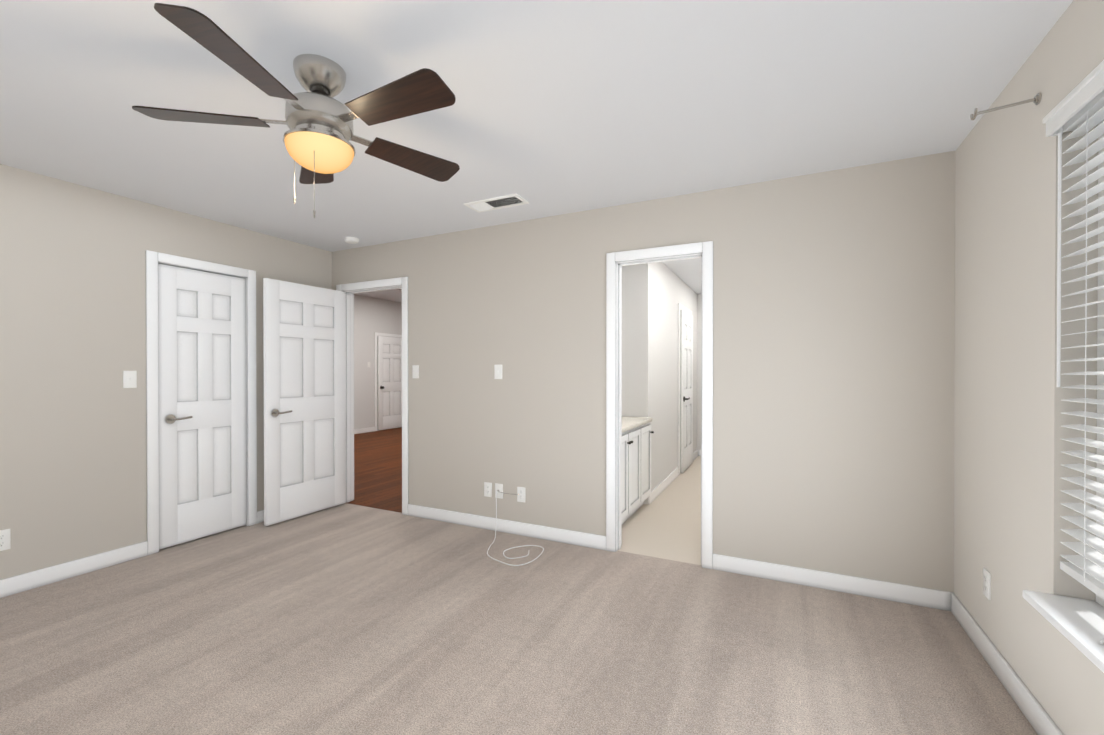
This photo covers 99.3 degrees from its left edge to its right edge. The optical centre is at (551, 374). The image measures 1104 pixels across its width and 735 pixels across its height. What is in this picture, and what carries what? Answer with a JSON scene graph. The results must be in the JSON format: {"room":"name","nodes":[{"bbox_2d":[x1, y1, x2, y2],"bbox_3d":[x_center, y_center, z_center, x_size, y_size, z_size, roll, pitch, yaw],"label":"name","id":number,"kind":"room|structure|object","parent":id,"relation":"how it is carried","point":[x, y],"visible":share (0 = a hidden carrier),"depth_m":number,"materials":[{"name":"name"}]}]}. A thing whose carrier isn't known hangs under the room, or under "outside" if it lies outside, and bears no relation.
{"room":"empty bedroom","nodes":[
{"label":"empty bedroom","id":0,"kind":"room"},
{"bbox_2d":[0,164,331,579],"bbox_3d":[-3.128,0.037,2.783,0.170,2.440,4.100,0,0,26],"label":"wall","id":1,"kind":"structure","parent":0,"point":[73,463],"depth_m":2.95,"materials":[{"name":"beige paint"}]},
{"bbox_2d":[0,529,10,550],"bbox_3d":[-3.100,0.938,2.641,0.008,0.116,0.072,0,0,26],"label":"outlet","id":2,"kind":"object","parent":1,"relation":"attached to","point":[5,540],"visible":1,"depth_m":2.65,"materials":[{"name":"white plastic"}]},
{"bbox_2d":[0,541,147,597],"bbox_3d":[-3.340,1.210,2.144,0.018,0.100,2.455,0,0,26],"label":"baseboard","id":3,"kind":"structure","parent":1,"relation":"attached to","point":[41,577],"depth_m":2.89,"materials":[{"name":"white wood"}]},
{"bbox_2d":[123,371,136,387],"bbox_3d":[-2.839,0.035,3.159,0.018,0.116,0.072,0,0,26],"label":"light switch","id":4,"kind":"object","parent":1,"relation":"attached to","point":[129,379],"visible":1,"depth_m":3.16,"materials":[{"name":"white plastic"}]},
{"bbox_2d":[146,250,256,554],"bbox_3d":[-2.689,0.198,3.605,0.139,2.110,0.750,0,0,26],"label":"door frame","id":5,"kind":"structure","parent":1,"relation":"attached to","point":[153,258],"depth_m":3.30,"materials":[{"name":"white wood"}]},
{"bbox_2d":[158,264,245,549],"bbox_3d":[-2.660,0.229,3.596,0.157,2.023,0.614,0,0,26],"label":"closet door","id":6,"kind":"structure","parent":1,"relation":"in","point":[202,392],"depth_m":3.55,"materials":[{"name":"white wood"}]},
{"bbox_2d":[257,510,263,523],"bbox_3d":[-2.300,1.199,4.252,0.030,0.100,0.745,0,0,26],"label":"baseboard","id":7,"kind":"structure","parent":1,"relation":"attached to","point":[260,514],"depth_m":3.94,"materials":[{"name":"white wood"}]},
{"bbox_2d":[346,427,401,512],"bbox_3d":[-1.815,1.278,8.205,5.380,0.100,6.740,0,0,26],"label":"floor","id":8,"kind":"structure","parent":0,"point":[377,469],"depth_m":6.10,"materials":[{"name":"brown wood"}]},
{"bbox_2d":[355,289,401,302],"bbox_3d":[-1.820,-1.671,8.180,5.380,0.100,6.760,0,0,26],"label":"ceiling","id":9,"kind":"structure","parent":0,"point":[394,295],"depth_m":9.60,"materials":[{"name":"white paint"}]},
{"bbox_2d":[0,503,1037,734],"bbox_3d":[-0.870,1.312,1.694,5.090,0.100,4.120,0,0,26],"label":"floor carpet","id":10,"kind":"object","parent":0,"point":[346,619],"visible":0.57,"depth_m":2.16,"materials":[{"name":"beige carpet"}]},
{"bbox_2d":[487,483,543,565],"bbox_3d":[-0.317,1.063,3.391,0.570,0.376,0.541,0,0,26],"label":"cord","id":11,"kind":"object","parent":10,"relation":"on","point":[498,490],"visible":1,"depth_m":3.65,"materials":[{"name":"white plastic"}]},
{"bbox_2d":[0,0,1072,293],"bbox_3d":[0.063,-1.238,3.584,5.090,0.100,8.360,0,0,26],"label":"ceiling","id":12,"kind":"structure","parent":0,"point":[564,106],"depth_m":1.99,"materials":[{"name":"white paint"}]},
{"bbox_2d":[132,3,459,217],"bbox_3d":[-0.859,-0.877,1.800,1.134,0.603,1.188,0,0,26],"label":"fan","id":13,"kind":"object","parent":12,"relation":"hanging from","point":[319,135],"visible":1,"depth_m":1.72,"materials":[{"name":"brown wood"}]},
{"bbox_2d":[344,237,358,243],"bbox_3d":[-1.761,-1.171,4.122,0.124,0.036,0.124,0,0,26],"label":"smoke detector","id":14,"kind":"object","parent":12,"relation":"attached to","point":[351,240],"visible":1,"depth_m":4.08,"materials":[{"name":"white plastic"}]},
{"bbox_2d":[464,193,528,212],"bbox_3d":[-0.386,-1.180,3.248,0.420,0.011,0.180,0,0,26],"label":"ceiling vent","id":15,"kind":"object","parent":12,"relation":"in","point":[505,201],"visible":1,"depth_m":3.24,"materials":[{"name":"white metal"}]},
{"bbox_2d":[332,151,955,591],"bbox_3d":[-1.611,-0.177,4.388,8.800,2.850,0.120,0,0,26],"label":"wall","id":16,"kind":"structure","parent":0,"point":[834,343],"depth_m":2.93,"materials":[{"name":"beige paint"}]},
{"bbox_2d":[263,278,344,525],"bbox_3d":[-2.168,0.226,4.168,0.157,2.023,0.765,0,0,27],"label":"hall door","id":17,"kind":"structure","parent":16,"relation":"in","point":[304,389],"depth_m":4.11,"materials":[{"name":"white wood"}]},
{"bbox_2d":[336,277,408,514],"bbox_3d":[-1.648,0.193,4.408,0.900,2.110,0.156,0,0,26],"label":"door frame","id":18,"kind":"structure","parent":16,"relation":"attached to","point":[350,289],"depth_m":4.44,"materials":[{"name":"white wood"}]},
{"bbox_2d":[354,332,401,433],"bbox_3d":[-4.119,0.168,9.317,0.018,2.110,6.520,0,0,26],"label":"trim","id":19,"kind":"structure","parent":16,"relation":"attached to","point":[367,429],"depth_m":10.02,"materials":[{"name":"white paint"}]},
{"bbox_2d":[377,336,401,429],"bbox_3d":[-3.531,0.194,10.394,0.123,2.023,0.765,0,0,26],"label":"hall door","id":20,"kind":"structure","parent":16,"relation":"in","point":[389,382],"depth_m":10.35,"materials":[{"name":"white wood"}]},
{"bbox_2d":[412,365,418,377],"bbox_3d":[-1.195,-0.020,4.113,0.072,0.116,0.009,0,0,26],"label":"light switch","id":21,"kind":"object","parent":16,"relation":"attached to","point":[415,371],"visible":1,"depth_m":4.11,"materials":[{"name":"white plastic"}]},
{"bbox_2d":[484,482,491,496],"bbox_3d":[-0.517,0.931,3.786,0.072,0.116,0.008,0,0,26],"label":"outlet","id":22,"kind":"object","parent":16,"relation":"attached to","point":[487,489],"visible":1,"depth_m":3.78,"materials":[{"name":"white plastic"}]},
{"bbox_2d":[494,365,501,378],"bbox_3d":[-0.430,-0.018,3.732,0.072,0.116,0.018,0,0,26],"label":"switch","id":23,"kind":"object","parent":16,"relation":"attached to","point":[497,371],"visible":1,"depth_m":3.73,"materials":[{"name":"white plastic"}]},
{"bbox_2d":[408,504,605,549],"bbox_3d":[-0.443,1.202,3.747,1.850,0.100,0.015,0,0,26],"label":"baseboard","id":24,"kind":"structure","parent":16,"relation":"attached to","point":[578,538],"depth_m":3.67,"materials":[{"name":"white wood"}]},
{"bbox_2d":[517,487,524,502],"bbox_3d":[-0.239,0.937,3.649,0.072,0.116,0.008,0,0,26],"label":"outlet","id":25,"kind":"object","parent":16,"relation":"attached to","point":[521,493],"visible":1,"depth_m":3.65,"materials":[{"name":"white plastic"}]},
{"bbox_2d":[606,241,712,568],"bbox_3d":[0.740,0.199,3.237,0.720,2.110,0.156,0,0,26],"label":"door frame","id":26,"kind":"structure","parent":16,"relation":"attached to","point":[617,261],"depth_m":3.25,"materials":[{"name":"white wood"}]},
{"bbox_2d":[712,553,947,610],"bbox_3d":[1.568,1.207,2.760,1.190,0.100,0.018,0,0,26],"label":"baseboard","id":27,"kind":"structure","parent":16,"relation":"attached to","point":[908,594],"depth_m":2.72,"materials":[{"name":"white wood"}]},
{"bbox_2d":[617,456,700,564],"bbox_3d":[1.477,1.294,5.198,1.820,0.100,4.240,0,0,26],"label":"floor","id":28,"kind":"structure","parent":0,"point":[665,523],"depth_m":3.90,"materials":[{"name":"beige"}]},
{"bbox_2d":[622,416,653,523],"bbox_3d":[0.434,0.785,4.092,0.654,0.930,1.116,0,0,26],"label":"bathroom vanity","id":29,"kind":"object","parent":28,"relation":"on","point":[636,461],"visible":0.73,"depth_m":4.03,"materials":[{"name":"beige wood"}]},
{"bbox_2d":[622,262,700,503],"bbox_3d":[1.019,0.023,5.472,0.750,2.440,4.140,0,0,26],"label":"wall","id":30,"kind":"structure","parent":0,"point":[654,294],"depth_m":4.70,"materials":[{"name":"white paint"}]},
{"bbox_2d":[648,303,698,504],"bbox_3d":[1.561,0.186,5.775,0.018,2.110,2.880,0,0,26],"label":"trim","id":31,"kind":"structure","parent":30,"relation":"attached to","point":[662,486],"depth_m":5.75,"materials":[{"name":"white paint"}]},
{"bbox_2d":[680,310,692,472],"bbox_3d":[1.788,0.216,6.132,0.106,2.023,0.750,0,0,26],"label":"door","id":32,"kind":"structure","parent":30,"relation":"in","point":[686,390],"depth_m":6.04,"materials":[{"name":"white wood"}]},
{"bbox_2d":[954,0,1103,734],"bbox_3d":[1.321,0.048,0.602,0.200,2.440,4.100,0,0,26],"label":"wall","id":33,"kind":"structure","parent":0,"point":[1010,444],"depth_m":1.76,"materials":[{"name":"beige paint"}]},
{"bbox_2d":[983,568,990,599],"bbox_3d":[1.927,0.930,2.080,0.008,0.116,0.072,0,0,26],"label":"outlet","id":34,"kind":"object","parent":33,"relation":"attached to","point":[986,583],"visible":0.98,"depth_m":2.07,"materials":[{"name":"white plastic"}]},
{"bbox_2d":[970,93,1041,119],"bbox_3d":[1.652,-0.976,1.715,0.190,0.052,0.053,0,0,26],"label":"curtain rod bracket","id":35,"kind":"object","parent":33,"relation":"attached to","point":[1036,99],"visible":1,"depth_m":1.71,"materials":[{"name":"silver metal"}]},
{"bbox_2d":[948,592,1063,734],"bbox_3d":[1.256,1.217,0.723,0.018,0.100,3.950,0,0,26],"label":"baseboard","id":36,"kind":"structure","parent":33,"relation":"attached to","point":[1038,717],"depth_m":1.88,"materials":[{"name":"white wood"}]},
{"bbox_2d":[1022,590,1103,672],"bbox_3d":[1.245,0.757,0.656,0.180,0.029,2.042,0,0,26],"label":"window sill","id":37,"kind":"structure","parent":33,"relation":"attached to","point":[1078,623],"depth_m":1.42,"materials":[{"name":"white wood"}]},
{"bbox_2d":[1042,60,1103,643],"bbox_3d":[1.247,-0.057,0.651,0.107,1.596,2.036,0,0,26],"label":"window blinds","id":38,"kind":"object","parent":33,"relation":"attached to","point":[1078,110],"visible":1,"depth_m":1.46,"materials":[{"name":"white plastic"}]},
{"bbox_2d":[1096,120,1103,606],"bbox_3d":[1.355,-0.042,0.598,0.065,1.626,2.040,0,0,26],"label":"window","id":39,"kind":"structure","parent":33,"relation":"in","point":[1100,363],"depth_m":1.51,"materials":[{"name":"white plastic"}]}
]}

